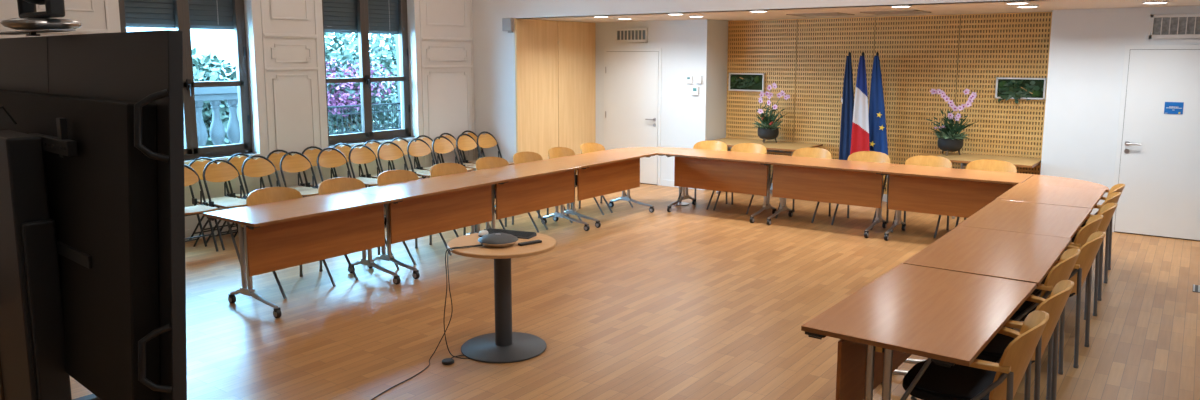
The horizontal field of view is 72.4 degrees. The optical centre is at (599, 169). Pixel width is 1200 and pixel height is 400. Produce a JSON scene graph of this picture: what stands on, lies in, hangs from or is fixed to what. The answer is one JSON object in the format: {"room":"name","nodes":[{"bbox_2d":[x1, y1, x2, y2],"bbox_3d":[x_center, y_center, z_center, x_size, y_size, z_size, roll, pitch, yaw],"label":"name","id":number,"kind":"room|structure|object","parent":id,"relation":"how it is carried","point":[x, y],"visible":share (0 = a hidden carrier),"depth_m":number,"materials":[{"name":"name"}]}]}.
{"room":"council meeting room","nodes":[
{"label":"council meeting room","id":0,"kind":"room"},
{"bbox_2d":[0,0,474,229],"bbox_3d":[-5.560,-1.196,7.309,0.340,4.300,12.040,6,10,36],"label":"wall","id":1,"kind":"structure","parent":0,"point":[448,107],"depth_m":9.83,"materials":[{"name":"white paint"}]},
{"bbox_2d":[118,0,260,163],"bbox_3d":[-4.431,-1.296,8.782,0.293,2.434,1.418,6,10,36],"label":"window","id":2,"kind":"structure","parent":1,"relation":"in","point":[182,15],"depth_m":8.96,"materials":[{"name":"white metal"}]},
{"bbox_2d":[124,0,233,29],"bbox_3d":[-4.529,-1.983,8.760,0.050,0.938,1.350,6,10,36],"label":"roller shutter","id":3,"kind":"object","parent":2,"relation":"attached to","point":[138,13],"depth_m":8.76,"materials":[{"name":"plastic"}]},
{"bbox_2d":[26,0,474,239],"bbox_3d":[-5.412,-0.983,7.229,0.026,3.900,12.040,6,10,36],"label":"trim","id":4,"kind":"structure","parent":1,"relation":"attached to","point":[188,233],"depth_m":9.84,"materials":[{"name":"white paint"}]},
{"bbox_2d":[322,0,416,147],"bbox_3d":[-3.041,-1.556,10.659,0.293,2.434,1.458,6,10,36],"label":"window","id":5,"kind":"structure","parent":1,"relation":"in","point":[364,18],"depth_m":10.75,"materials":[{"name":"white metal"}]},
{"bbox_2d":[323,0,398,33],"bbox_3d":[-3.139,-2.243,10.636,0.050,0.938,1.390,6,10,36],"label":"roller shutter","id":6,"kind":"object","parent":5,"relation":"attached to","point":[340,16],"depth_m":10.64,"materials":[{"name":"plastic"}]},
{"bbox_2d":[70,183,1199,399],"bbox_3d":[-0.191,1.306,5.282,11.900,0.100,15.000,6,10,36],"label":"floor","id":7,"kind":"structure","parent":0,"point":[689,302],"depth_m":6.28,"materials":[{"name":"brown wood"}]},
{"bbox_2d":[0,29,186,399],"bbox_3d":[-2.538,0.400,3.871,2.597,2.082,1.000,7,10,41],"label":"display","id":8,"kind":"object","parent":7,"relation":"on","point":[93,272],"visible":1,"depth_m":3.29,"materials":[{"name":"black plastic"}]},
{"bbox_2d":[0,29,75,34],"bbox_3d":[-2.639,-0.637,3.797,1.055,0.008,0.130,7,10,41],"label":"shelf","id":9,"kind":"object","parent":8,"relation":"attached to","point":[28,32],"depth_m":3.66,"materials":[{"name":"silver metal"}]},
{"bbox_2d":[1,0,81,29],"bbox_3d":[-2.492,-0.803,3.645,0.304,0.360,0.304,-2,8,-16],"label":"camera","id":10,"kind":"object","parent":8,"relation":"on","point":[29,18],"visible":0.91,"depth_m":3.58,"materials":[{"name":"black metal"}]},
{"bbox_2d":[184,164,217,251],"bbox_3d":[-4.120,0.402,8.215,0.552,0.902,0.407,6,10,38],"label":"folding chair","id":11,"kind":"object","parent":7,"relation":"on","point":[191,177],"visible":0.45,"depth_m":8.34,"materials":[{"name":"black"}]},
{"bbox_2d":[189,157,239,246],"bbox_3d":[-4.104,0.331,8.727,0.552,0.902,0.407,6,10,37],"label":"folding chair","id":12,"kind":"object","parent":7,"relation":"on","point":[198,166],"visible":0.52,"depth_m":8.74,"materials":[{"name":"black"}]},
{"bbox_2d":[203,159,246,249],"bbox_3d":[-3.853,0.353,8.565,0.552,0.902,0.407,5,10,34],"label":"folding chair","id":13,"kind":"object","parent":7,"relation":"on","point":[223,171],"visible":0.87,"depth_m":8.57,"materials":[{"name":"black"}]},
{"bbox_2d":[227,153,264,232],"bbox_3d":[-3.857,0.282,9.077,0.552,0.902,0.407,6,10,36],"label":"folding chair","id":14,"kind":"object","parent":7,"relation":"on","point":[237,162],"visible":0.3,"depth_m":9.10,"materials":[{"name":"black"}]},
{"bbox_2d":[241,155,280,195],"bbox_3d":[-3.608,0.305,8.913,0.552,0.902,0.407,6,10,37],"label":"folding chair","id":15,"kind":"object","parent":7,"relation":"on","point":[262,166],"visible":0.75,"depth_m":8.97,"materials":[{"name":"black"}]},
{"bbox_2d":[267,150,313,190],"bbox_3d":[-3.570,0.231,9.444,0.552,0.902,0.407,6,10,37],"label":"folding chair","id":16,"kind":"object","parent":7,"relation":"on","point":[275,158],"visible":0.34,"depth_m":9.48,"materials":[{"name":"black"}]},
{"bbox_2d":[246,187,335,298],"bbox_3d":[-2.662,0.597,7.015,0.602,0.843,0.594,6,10,37],"label":"wooden armchair","id":17,"kind":"object","parent":7,"relation":"on","point":[268,194],"visible":0.14,"depth_m":7.12,"materials":[{"name":"brown wood"}]},
{"bbox_2d":[280,151,318,197],"bbox_3d":[-3.333,0.256,9.267,0.552,0.902,0.407,6,10,36],"label":"folding chair","id":18,"kind":"object","parent":7,"relation":"on","point":[298,162],"visible":0.73,"depth_m":9.30,"materials":[{"name":"black"}]},
{"bbox_2d":[203,191,400,317],"bbox_3d":[-2.413,0.667,6.855,0.830,0.735,1.365,6,10,36],"label":"table","id":19,"kind":"object","parent":7,"relation":"on","point":[278,235],"visible":0.91,"depth_m":6.65,"materials":[{"name":"brown wood"}]},
{"bbox_2d":[302,146,334,187],"bbox_3d":[-3.300,0.182,9.801,0.552,0.902,0.407,6,10,36],"label":"folding chair","id":20,"kind":"object","parent":7,"relation":"on","point":[312,155],"visible":0.35,"depth_m":9.83,"materials":[{"name":"black"}]},
{"bbox_2d":[317,147,351,181],"bbox_3d":[-3.058,0.201,9.667,0.552,0.902,0.407,6,10,38],"label":"folding chair","id":21,"kind":"object","parent":7,"relation":"on","point":[332,158],"visible":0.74,"depth_m":9.73,"materials":[{"name":"black"}]},
{"bbox_2d":[333,143,374,186],"bbox_3d":[-3.060,0.133,10.155,0.552,0.902,0.407,6,10,36],"label":"folding chair","id":22,"kind":"object","parent":7,"relation":"on","point":[345,150],"visible":0.38,"depth_m":10.23,"materials":[{"name":"black"}]},
{"bbox_2d":[318,177,398,279],"bbox_3d":[-2.251,0.519,7.575,0.602,0.843,0.594,6,10,36],"label":"wooden armchair","id":23,"kind":"object","parent":7,"relation":"on","point":[332,185],"visible":0.19,"depth_m":7.67,"materials":[{"name":"brown wood"}]},
{"bbox_2d":[348,144,380,186],"bbox_3d":[-2.792,0.154,10.002,0.552,0.902,0.407,6,10,37],"label":"folding chair","id":24,"kind":"object","parent":7,"relation":"on","point":[362,155],"visible":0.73,"depth_m":10.04,"materials":[{"name":"black"}]},
{"bbox_2d":[364,140,392,178],"bbox_3d":[-2.786,0.082,10.521,0.552,0.902,0.407,6,10,36],"label":"folding chair","id":25,"kind":"object","parent":7,"relation":"on","point":[374,146],"visible":0.28,"depth_m":10.58,"materials":[{"name":"black"}]},
{"bbox_2d":[377,141,421,178],"bbox_3d":[-2.537,0.106,10.345,0.552,0.902,0.407,6,10,38],"label":"folding chair","id":26,"kind":"object","parent":7,"relation":"on","point":[385,152],"visible":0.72,"depth_m":10.41,"materials":[{"name":"black"}]},
{"bbox_2d":[390,137,427,178],"bbox_3d":[-2.529,0.035,10.861,0.552,0.902,0.407,6,10,38],"label":"folding chair","id":27,"kind":"object","parent":7,"relation":"on","point":[403,143],"visible":0.3,"depth_m":10.95,"materials":[{"name":"black"}]},
{"bbox_2d":[377,170,451,264],"bbox_3d":[-1.857,0.447,8.100,0.602,0.843,0.594,6,10,36],"label":"wooden armchair","id":28,"kind":"object","parent":7,"relation":"on","point":[391,176],"visible":0.16,"depth_m":8.21,"materials":[{"name":"brown wood"}]},
{"bbox_2d":[407,138,435,177],"bbox_3d":[-2.256,0.053,10.731,0.552,0.902,0.407,6,10,37],"label":"folding chair","id":29,"kind":"object","parent":7,"relation":"on","point":[420,148],"visible":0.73,"depth_m":10.76,"materials":[{"name":"black"}]},
{"bbox_2d":[347,174,505,278],"bbox_3d":[-1.605,0.516,7.945,0.830,0.735,1.365,6,10,36],"label":"table","id":30,"kind":"object","parent":7,"relation":"on","point":[432,205],"visible":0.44,"depth_m":7.76,"materials":[{"name":"brown wood"}]},
{"bbox_2d":[371,244,482,399],"bbox_3d":[-1.284,0.967,4.655,0.285,0.749,1.854,4,9,26],"label":"cable","id":31,"kind":"object","parent":7,"relation":"on","point":[447,361],"visible":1,"depth_m":5.30,"materials":[{"name":"black plastic"}]},
{"bbox_2d":[414,135,441,177],"bbox_3d":[-2.274,-0.011,11.194,0.552,0.902,0.407,6,10,36],"label":"folding chair","id":32,"kind":"object","parent":7,"relation":"on","point":[428,140],"visible":0.29,"depth_m":11.29,"materials":[{"name":"black"}]},
{"bbox_2d":[432,136,472,171],"bbox_3d":[-2.003,0.005,11.078,0.552,0.902,0.407,6,10,35],"label":"folding chair","id":33,"kind":"object","parent":7,"relation":"on","point":[442,145],"visible":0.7,"depth_m":11.13,"materials":[{"name":"black"}]},
{"bbox_2d":[438,133,474,165],"bbox_3d":[-2.019,-0.059,11.539,0.552,0.902,0.407,5,9,33],"label":"folding chair","id":34,"kind":"object","parent":7,"relation":"on","point":[450,137],"visible":0.27,"depth_m":11.65,"materials":[{"name":"black"}]},
{"bbox_2d":[429,163,490,244],"bbox_3d":[-1.458,0.373,8.634,0.602,0.843,0.594,6,10,37],"label":"wooden armchair","id":35,"kind":"object","parent":7,"relation":"on","point":[440,169],"visible":0.12,"depth_m":8.77,"materials":[{"name":"brown wood"}]},
{"bbox_2d":[456,134,480,168],"bbox_3d":[-1.740,-0.042,11.415,0.552,0.902,0.407,6,10,35],"label":"folding chair","id":36,"kind":"object","parent":7,"relation":"on","point":[465,143],"visible":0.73,"depth_m":11.45,"materials":[{"name":"black"}]},
{"bbox_2d":[462,130,484,170],"bbox_3d":[-1.772,-0.108,11.891,0.552,0.902,0.407,6,10,36],"label":"folding chair","id":37,"kind":"object","parent":7,"relation":"on","point":[471,133],"visible":0.17,"depth_m":11.97,"materials":[{"name":"black"}]},
{"bbox_2d":[477,131,513,164],"bbox_3d":[-1.503,-0.086,11.732,0.552,0.902,0.407,6,10,37],"label":"folding chair","id":38,"kind":"object","parent":7,"relation":"on","point":[488,140],"visible":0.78,"depth_m":11.79,"materials":[{"name":"black"}]},
{"bbox_2d":[447,233,555,362],"bbox_3d":[-0.654,0.849,5.537,0.724,0.735,0.724,6,10,36],"label":"pedestal table","id":39,"kind":"object","parent":7,"relation":"on","point":[504,345],"visible":0.83,"depth_m":5.48,"materials":[{"name":"brown wood"}]},
{"bbox_2d":[478,229,488,236],"bbox_3d":[-0.807,0.438,5.687,0.066,0.039,0.103,2,8,11],"label":"computer mouse","id":40,"kind":"object","parent":39,"relation":"on","point":[482,232],"visible":0.95,"depth_m":5.66,"materials":[{"name":"white plastic"}]},
{"bbox_2d":[478,233,517,247],"bbox_3d":[-0.672,0.459,5.415,0.266,0.072,0.266,2,8,16],"label":"phone","id":41,"kind":"object","parent":39,"relation":"on","point":[494,240],"visible":1,"depth_m":5.33,"materials":[{"name":"grey plastic"}]},
{"bbox_2d":[487,228,536,238],"bbox_3d":[-0.637,0.443,5.700,0.380,0.025,0.124,3,9,22],"label":"keyboard","id":42,"kind":"object","parent":39,"relation":"on","point":[519,234],"visible":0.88,"depth_m":5.68,"materials":[{"name":"black plastic"}]},
{"bbox_2d":[518,240,541,245],"bbox_3d":[-0.464,0.483,5.433,0.170,0.018,0.038,-6,10,-37],"label":"remote control","id":43,"kind":"object","parent":39,"relation":"on","point":[533,241],"visible":1,"depth_m":5.42,"materials":[{"name":"black plastic"}]},
{"bbox_2d":[475,157,538,232],"bbox_3d":[-1.064,0.298,9.171,0.602,0.843,0.594,6,10,37],"label":"wooden armchair","id":44,"kind":"object","parent":7,"relation":"on","point":[484,162],"visible":0.19,"depth_m":9.28,"materials":[{"name":"brown wood"}]},
{"bbox_2d":[456,161,589,230],"bbox_3d":[-0.798,0.365,9.035,0.830,0.735,1.365,6,10,36],"label":"table","id":45,"kind":"object","parent":7,"relation":"on","point":[535,185],"visible":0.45,"depth_m":8.89,"materials":[{"name":"brown wood"}]},
{"bbox_2d":[512,151,572,229],"bbox_3d":[-0.704,0.228,9.681,0.602,0.843,0.594,6,10,35],"label":"wooden armchair","id":46,"kind":"object","parent":7,"relation":"on","point":[519,157],"visible":0.12,"depth_m":9.79,"materials":[{"name":"brown wood"}]},
{"bbox_2d":[546,147,603,220],"bbox_3d":[-0.326,0.160,10.168,0.602,0.843,0.594,6,10,35],"label":"wooden armchair","id":47,"kind":"object","parent":7,"relation":"on","point":[555,152],"visible":0.17,"depth_m":10.28,"materials":[{"name":"brown wood"}]},
{"bbox_2d":[539,150,653,227],"bbox_3d":[0.010,0.213,10.125,0.830,0.735,1.365,6,10,36],"label":"table","id":48,"kind":"object","parent":7,"relation":"on","point":[607,171],"visible":0.88,"depth_m":9.97,"materials":[{"name":"brown wood"}]},
{"bbox_2d":[579,143,632,212],"bbox_3d":[0.058,0.088,10.689,0.602,0.843,0.594,6,10,36],"label":"wooden armchair","id":49,"kind":"object","parent":7,"relation":"on","point":[585,147],"visible":0.12,"depth_m":10.80,"materials":[{"name":"brown wood"}]},
{"bbox_2d":[609,147,692,205],"bbox_3d":[0.689,0.095,10.980,0.905,0.735,0.850,6,10,36],"label":"table","id":50,"kind":"object","parent":7,"relation":"on","point":[660,151],"visible":0.73,"depth_m":10.92,"materials":[{"name":"brown wood"}]},
{"bbox_2d":[676,140,727,209],"bbox_3d":[1.374,0.054,10.930,0.594,0.843,0.602,6,10,36],"label":"wooden armchair","id":51,"kind":"object","parent":7,"relation":"on","point":[708,144],"visible":0.12,"depth_m":11.10,"materials":[{"name":"brown wood"}]},
{"bbox_2d":[666,149,786,222],"bbox_3d":[1.570,0.182,10.352,1.365,0.735,0.830,6,10,36],"label":"table","id":52,"kind":"object","parent":7,"relation":"on","point":[726,171],"visible":0.89,"depth_m":10.21,"materials":[{"name":"brown wood"}]},
{"bbox_2d":[713,143,766,213],"bbox_3d":[1.828,0.099,10.606,0.594,0.843,0.602,6,10,36],"label":"wooden armchair","id":53,"kind":"object","parent":7,"relation":"on","point":[742,147],"visible":0.12,"depth_m":10.76,"materials":[{"name":"beige wood"}]},
{"bbox_2d":[715,138,822,200],"bbox_3d":[2.273,-0.011,11.745,1.535,0.735,0.870,6,10,36],"label":"console table","id":54,"kind":"object","parent":7,"relation":"on","point":[771,146],"visible":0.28,"depth_m":11.55,"materials":[{"name":"brown wood"}]},
{"bbox_2d":[752,82,789,142],"bbox_3d":[2.454,-0.815,11.720,0.577,0.869,0.407,6,10,36],"label":"orchid arrangement","id":55,"kind":"object","parent":54,"relation":"on","point":[768,129],"visible":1,"depth_m":11.68,"materials":[{"name":"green plant"}]},
{"bbox_2d":[775,147,831,222],"bbox_3d":[2.518,0.172,10.079,0.594,0.843,0.602,6,10,37],"label":"wooden armchair","id":56,"kind":"object","parent":7,"relation":"on","point":[814,152],"visible":0.15,"depth_m":10.23,"materials":[{"name":"beige wood"}]},
{"bbox_2d":[765,156,900,237],"bbox_3d":[2.670,0.293,9.552,1.365,0.735,0.830,6,10,36],"label":"table","id":57,"kind":"object","parent":7,"relation":"on","point":[846,182],"visible":0.98,"depth_m":9.41,"materials":[{"name":"brown wood"}]},
{"bbox_2d":[831,151,890,229],"bbox_3d":[3.092,0.227,9.682,0.594,0.843,0.602,6,10,38],"label":"wooden armchair","id":58,"kind":"object","parent":7,"relation":"on","point":[867,156],"visible":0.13,"depth_m":9.80,"materials":[{"name":"beige wood"}]},
{"bbox_2d":[801,263,1036,399],"bbox_3d":[1.620,1.032,4.220,0.830,0.735,1.455,6,10,37],"label":"table","id":59,"kind":"object","parent":7,"relation":"on","point":[946,317],"visible":0.81,"depth_m":3.91,"materials":[{"name":"brown wood"}]},
{"bbox_2d":[891,155,951,237],"bbox_3d":[3.639,0.285,9.267,0.594,0.843,0.602,6,10,36],"label":"wooden armchair","id":60,"kind":"object","parent":7,"relation":"on","point":[921,160],"visible":0.12,"depth_m":9.41,"materials":[{"name":"beige wood"}]},
{"bbox_2d":[881,164,1033,240],"bbox_3d":[3.771,0.404,8.752,1.365,0.735,0.830,6,10,36],"label":"table","id":61,"kind":"object","parent":7,"relation":"on","point":[955,192],"visible":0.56,"depth_m":8.67,"materials":[{"name":"brown wood"}]},
{"bbox_2d":[902,310,1048,399],"bbox_3d":[1.708,1.042,3.802,0.602,0.843,0.594,6,10,35],"label":"wooden armchair","id":62,"kind":"object","parent":7,"relation":"on","point":[981,380],"visible":0.89,"depth_m":3.68,"materials":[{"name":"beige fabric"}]},
{"bbox_2d":[897,226,1071,368],"bbox_3d":[2.482,0.875,5.350,0.830,0.735,1.365,6,10,36],"label":"table","id":63,"kind":"object","parent":7,"relation":"on","point":[1025,257],"visible":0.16,"depth_m":5.15,"materials":[{"name":"brown wood"}]},
{"bbox_2d":[955,159,1016,226],"bbox_3d":[4.172,0.338,8.881,0.594,0.843,0.602,6,10,36],"label":"wooden armchair","id":64,"kind":"object","parent":7,"relation":"on","point":[984,164],"visible":0.13,"depth_m":9.05,"materials":[{"name":"beige wood"}]},
{"bbox_2d":[938,152,1040,218],"bbox_3d":[4.702,0.228,10.023,1.120,0.735,0.800,6,10,36],"label":"console table","id":65,"kind":"object","parent":7,"relation":"on","point":[964,159],"visible":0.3,"depth_m":9.96,"materials":[{"name":"brown wood"}]},
{"bbox_2d":[926,88,976,155],"bbox_3d":[4.397,-0.603,10.284,0.582,0.844,0.428,2,8,13],"label":"orchid arrangement","id":66,"kind":"object","parent":65,"relation":"on","point":[949,140],"visible":1,"depth_m":10.23,"materials":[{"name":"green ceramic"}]},
{"bbox_2d":[957,199,1091,238],"bbox_3d":[3.283,0.723,6.448,0.830,0.735,1.365,6,10,36],"label":"table","id":67,"kind":"object","parent":7,"relation":"on","point":[1003,215],"visible":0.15,"depth_m":6.29,"materials":[{"name":"brown wood"}]},
{"bbox_2d":[976,280,1073,399],"bbox_3d":[2.120,0.970,4.324,0.602,0.843,0.594,6,10,38],"label":"wooden armchair","id":68,"kind":"object","parent":7,"relation":"on","point":[1054,305],"visible":0.46,"depth_m":4.13,"materials":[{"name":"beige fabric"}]},
{"bbox_2d":[1003,248,1080,399],"bbox_3d":[2.557,0.874,5.015,0.602,0.843,0.594,6,10,36],"label":"wooden armchair","id":69,"kind":"object","parent":7,"relation":"on","point":[1063,269],"visible":0.24,"depth_m":4.74,"materials":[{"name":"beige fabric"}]},
{"bbox_2d":[996,183,1105,209],"bbox_3d":[4.031,0.582,7.467,0.830,0.735,1.150,6,10,36],"label":"table","id":70,"kind":"object","parent":7,"relation":"on","point":[1021,192],"visible":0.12,"depth_m":7.32,"materials":[{"name":"brown wood"}]},
{"bbox_2d":[1011,231,1105,367],"bbox_3d":[3.003,0.807,5.500,0.602,0.843,0.594,6,10,37],"label":"wooden armchair","id":71,"kind":"object","parent":7,"relation":"on","point":[1082,269],"visible":0.42,"depth_m":5.22,"materials":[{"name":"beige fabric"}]},
{"bbox_2d":[1023,174,1108,192],"bbox_3d":[4.606,0.485,8.168,0.790,0.735,0.790,6,10,36],"label":"table","id":72,"kind":"object","parent":7,"relation":"on","point":[1035,179],"visible":0.53,"depth_m":8.07,"materials":[{"name":"brown wood"}]},
{"bbox_2d":[1031,203,1117,315],"bbox_3d":[3.737,0.662,6.542,0.602,0.843,0.594,5,10,34],"label":"wooden armchair","id":73,"kind":"object","parent":7,"relation":"on","point":[1108,209],"visible":0.22,"depth_m":6.26,"materials":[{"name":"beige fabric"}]},
{"bbox_2d":[1049,215,1102,335],"bbox_3d":[3.338,0.728,6.069,0.602,0.843,0.594,6,10,36],"label":"wooden armchair","id":74,"kind":"object","parent":7,"relation":"on","point":[1092,225],"visible":0.21,"depth_m":5.76,"materials":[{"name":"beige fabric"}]},
{"bbox_2d":[1072,192,1121,294],"bbox_3d":[4.099,0.590,7.064,0.602,0.843,0.594,6,10,36],"label":"wooden armchair","id":75,"kind":"object","parent":7,"relation":"on","point":[1114,197],"visible":0.14,"depth_m":7.11,"materials":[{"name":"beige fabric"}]},
{"bbox_2d":[1081,184,1124,280],"bbox_3d":[4.411,0.529,7.502,0.602,0.843,0.594,5,10,34],"label":"wooden armchair","id":76,"kind":"object","parent":7,"relation":"on","point":[1118,187],"visible":0.12,"depth_m":7.56,"materials":[{"name":"beige wood"}]},
{"bbox_2d":[1192,284,1199,292],"bbox_3d":[5.190,1.024,6.929,0.300,0.006,0.260,6,10,36],"label":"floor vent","id":77,"kind":"object","parent":7,"relation":"in","point":[1196,288],"visible":1,"depth_m":6.99,"materials":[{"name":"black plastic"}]},
{"bbox_3d":[3.454,0.408,11.035,0.560,0.100,0.260,6,10,36],"label":"flag stand","id":78,"kind":"object","parent":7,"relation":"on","visible":0},
{"bbox_2d":[839,52,853,159],"bbox_3d":[3.329,-0.561,10.958,0.249,2.000,0.093,6,10,36],"label":"flag","id":79,"kind":"object","parent":78,"relation":"in","point":[847,100],"visible":0.82,"depth_m":10.95,"materials":[{"name":"blue fabric"}]},
{"bbox_2d":[850,52,869,154],"bbox_3d":[3.453,-0.538,10.797,0.302,2.000,0.073,6,10,39],"label":"flag","id":80,"kind":"object","parent":78,"relation":"in","point":[860,125],"visible":0.8,"depth_m":10.77,"materials":[{"name":"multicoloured fabric"}]},
{"bbox_2d":[869,52,887,154],"bbox_3d":[3.658,-0.527,10.717,0.322,2.000,0.096,6,10,36],"label":"flag","id":81,"kind":"object","parent":78,"relation":"in","point":[877,120],"visible":0.78,"depth_m":10.70,"materials":[{"name":"blue fabric"}]},
{"bbox_2d":[595,19,727,185],"bbox_3d":[0.863,-1.055,12.889,2.200,2.490,0.700,6,10,36],"label":"wall","id":82,"kind":"structure","parent":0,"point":[694,48],"depth_m":12.23,"materials":[{"name":"white paint"}]},
{"bbox_2d":[615,28,647,42],"bbox_3d":[0.478,-2.058,12.580,0.608,0.228,0.024,6,10,36],"label":"wall vent","id":83,"kind":"object","parent":82,"relation":"attached to","point":[622,35],"visible":1,"depth_m":12.57,"materials":[{"name":"metal"}]},
{"bbox_2d":[604,48,661,185],"bbox_3d":[0.471,-0.828,12.719,1.065,2.087,0.085,6,10,36],"label":"door","id":84,"kind":"structure","parent":82,"relation":"attached to","point":[632,76],"depth_m":12.68,"materials":[{"name":"white paint"}]},
{"bbox_2d":[692,87,698,94],"bbox_3d":[1.396,-1.153,12.023,0.110,0.125,0.030,6,10,36],"label":"thermostat","id":85,"kind":"object","parent":82,"relation":"attached to","point":[695,90],"visible":1,"depth_m":12.01,"materials":[{"name":"white plastic"}]},
{"bbox_2d":[472,0,1037,161],"bbox_3d":[2.612,-1.415,8.889,11.650,4.300,0.200,6,10,36],"label":"wall","id":86,"kind":"structure","parent":0,"point":[493,48],"depth_m":11.61,"materials":[{"name":"white paint"}]},
{"bbox_2d":[502,18,513,32],"bbox_3d":[-1.292,-2.025,11.527,0.165,0.205,0.070,6,10,36],"label":"wall speaker","id":87,"kind":"object","parent":86,"relation":"attached to","point":[507,23],"visible":1,"depth_m":11.49,"materials":[{"name":"grey plastic"}]},
{"bbox_2d":[517,0,1199,22],"bbox_3d":[3.893,-1.890,9.478,10.750,0.100,2.759,6,10,36],"label":"ceiling","id":88,"kind":"structure","parent":0,"point":[984,7],"depth_m":9.50,"materials":[{"name":"paint"}]},
{"bbox_2d":[786,12,854,16],"bbox_3d":[2.778,-1.952,10.332,0.660,0.012,0.600,6,10,36],"label":"ceiling vent","id":89,"kind":"object","parent":88,"relation":"in","point":[833,13],"visible":0.99,"depth_m":10.23,"materials":[{"name":"beige"}]},
{"bbox_2d":[860,10,930,14],"bbox_3d":[3.528,-1.876,9.787,0.660,0.012,0.600,6,10,36],"label":"ceiling vent","id":90,"kind":"object","parent":88,"relation":"in","point":[896,11],"visible":1,"depth_m":9.75,"materials":[{"name":"beige"}]},
{"bbox_2d":[1142,1,1168,3],"bbox_3d":[5.403,-1.625,7.982,0.224,0.014,0.224,6,10,36],"label":"recessed light","id":91,"kind":"object","parent":88,"relation":"in","point":[1150,2],"visible":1,"depth_m":7.92,"materials":[{"name":"white plastic"}]},
{"bbox_2d":[726,12,1051,193],"bbox_3d":[3.697,-0.824,11.216,4.370,2.490,0.050,6,10,36],"label":"wall","id":92,"kind":"structure","parent":0,"point":[1004,29],"depth_m":10.89,"materials":[{"name":"brown wood"}]},
{"bbox_2d":[728,73,764,91],"bbox_3d":[2.167,-1.300,12.192,0.574,0.269,0.095,6,10,36],"label":"picture","id":93,"kind":"object","parent":92,"relation":"attached to","point":[737,81],"visible":1,"depth_m":12.19,"materials":[{"name":"white plastic"}]},
{"bbox_2d":[662,179,886,201],"bbox_3d":[2.689,0.317,11.694,6.370,0.100,0.672,6,10,36],"label":"baseboard","id":94,"kind":"structure","parent":92,"relation":"attached to","point":[670,183],"depth_m":12.43,"materials":[{"name":"white paint"}]},
{"bbox_2d":[995,77,1046,102],"bbox_3d":[5.130,-0.965,10.027,0.554,0.318,0.121,6,10,36],"label":"picture","id":95,"kind":"object","parent":92,"relation":"attached to","point":[1007,88],"visible":1,"depth_m":10.03,"materials":[{"name":"white plastic"}]},
{"bbox_2d":[1040,6,1199,214],"bbox_3d":[6.995,-0.460,8.593,4.080,2.490,0.600,6,10,36],"label":"wall","id":96,"kind":"structure","parent":0,"point":[1087,51],"depth_m":9.26,"materials":[{"name":"white paint"}]},
{"bbox_2d":[1112,45,1199,240],"bbox_3d":[6.157,-0.286,8.808,1.035,2.087,0.085,6,10,36],"label":"door","id":97,"kind":"structure","parent":96,"relation":"in","point":[1157,160],"depth_m":8.90,"materials":[{"name":"white paint"}]},
{"bbox_2d":[1164,102,1183,113],"bbox_3d":[6.146,-0.659,8.788,0.166,0.128,0.007,6,10,36],"label":"door sign","id":98,"kind":"object","parent":97,"relation":"attached to","point":[1170,107],"visible":1,"depth_m":8.79,"materials":[{"name":"blue"}]},
{"bbox_2d":[1148,13,1199,38],"bbox_3d":[6.245,-1.507,8.611,0.808,0.268,0.024,6,10,36],"label":"air vent","id":99,"kind":"object","parent":96,"relation":"in","point":[1161,26],"visible":1,"depth_m":8.71,"materials":[{"name":"metal"}]},
{"label":"outside","id":100,"kind":"structure","parent":0,"visible":0},
{"bbox_2d":[126,27,235,75],"bbox_3d":[-21.090,-4.270,31.132,6.400,3.850,18.400,6,10,36],"label":"sky","id":101,"kind":"structure","parent":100,"point":[221,44],"depth_m":33.27,"materials":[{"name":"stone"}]},
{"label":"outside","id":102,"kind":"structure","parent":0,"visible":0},
{"bbox_3d":[-7.489,0.226,14.169,10.540,0.400,20.000,6,10,36],"label":"ground","id":103,"kind":"structure","parent":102,"visible":0},
{"bbox_2d":[192,47,236,145],"bbox_3d":[-7.003,-0.880,12.957,2.329,2.203,4.855,4,9,28],"label":"leafy tree","id":104,"kind":"object","parent":103,"relation":"on","point":[202,72],"visible":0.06,"depth_m":13.05,"materials":[{"name":"green plant"}]},
{"bbox_2d":[194,80,240,146],"bbox_3d":[-5.336,-0.192,9.685,0.320,1.660,2.962,6,10,36],"label":"stone balustrade","id":105,"kind":"object","parent":103,"relation":"on","point":[214,95],"visible":0.19,"depth_m":10.27,"materials":[{"name":"stone"}]},
{"bbox_2d":[324,32,398,130],"bbox_3d":[-5.016,-2.301,18.693,2.552,3.774,6.515,6,10,38],"label":"leafy tree","id":106,"kind":"object","parent":103,"relation":"on","point":[387,57],"visible":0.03,"depth_m":17.93,"materials":[{"name":"green plant"}]},
{"bbox_2d":[325,42,398,134],"bbox_3d":[-4.002,-0.897,12.891,1.443,2.192,2.508,6,10,36],"label":"flowering bush","id":107,"kind":"object","parent":103,"relation":"on","point":[338,94],"visible":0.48,"depth_m":12.71,"materials":[{"name":"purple plant"}]},
{"bbox_2d":[328,102,400,134],"bbox_3d":[-3.565,-0.337,12.187,0.032,1.260,1.932,6,10,36],"label":"iron railing","id":108,"kind":"object","parent":103,"relation":"on","point":[383,104],"visible":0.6,"depth_m":12.12,"materials":[{"name":"black"}]},
{"bbox_2d":[396,34,401,128],"bbox_3d":[-2.993,-1.369,12.746,0.300,3.150,0.340,6,10,36],"label":"stone pillar","id":109,"kind":"structure","parent":103,"relation":"on","point":[397,35],"depth_m":12.68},
{"bbox_3d":[-0.618,-1.020,12.632,0.220,2.490,1.870,6,10,36],"label":"wall","id":110,"kind":"structure","parent":0,"visible":0},
{"bbox_2d":[514,19,558,159],"bbox_3d":[-0.915,-0.939,12.021,0.030,2.477,0.925,6,10,36],"label":"wall panel","id":111,"kind":"object","parent":110,"relation":"attached to","point":[536,41],"visible":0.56,"depth_m":11.94,"materials":[{"name":"brown wood"}]},
{"bbox_2d":[558,21,595,174],"bbox_3d":[-0.359,-1.043,12.772,0.030,2.477,0.935,6,10,36],"label":"wall panel","id":112,"kind":"object","parent":110,"relation":"attached to","point":[576,40],"visible":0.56,"depth_m":12.70,"materials":[{"name":"brown wood"}]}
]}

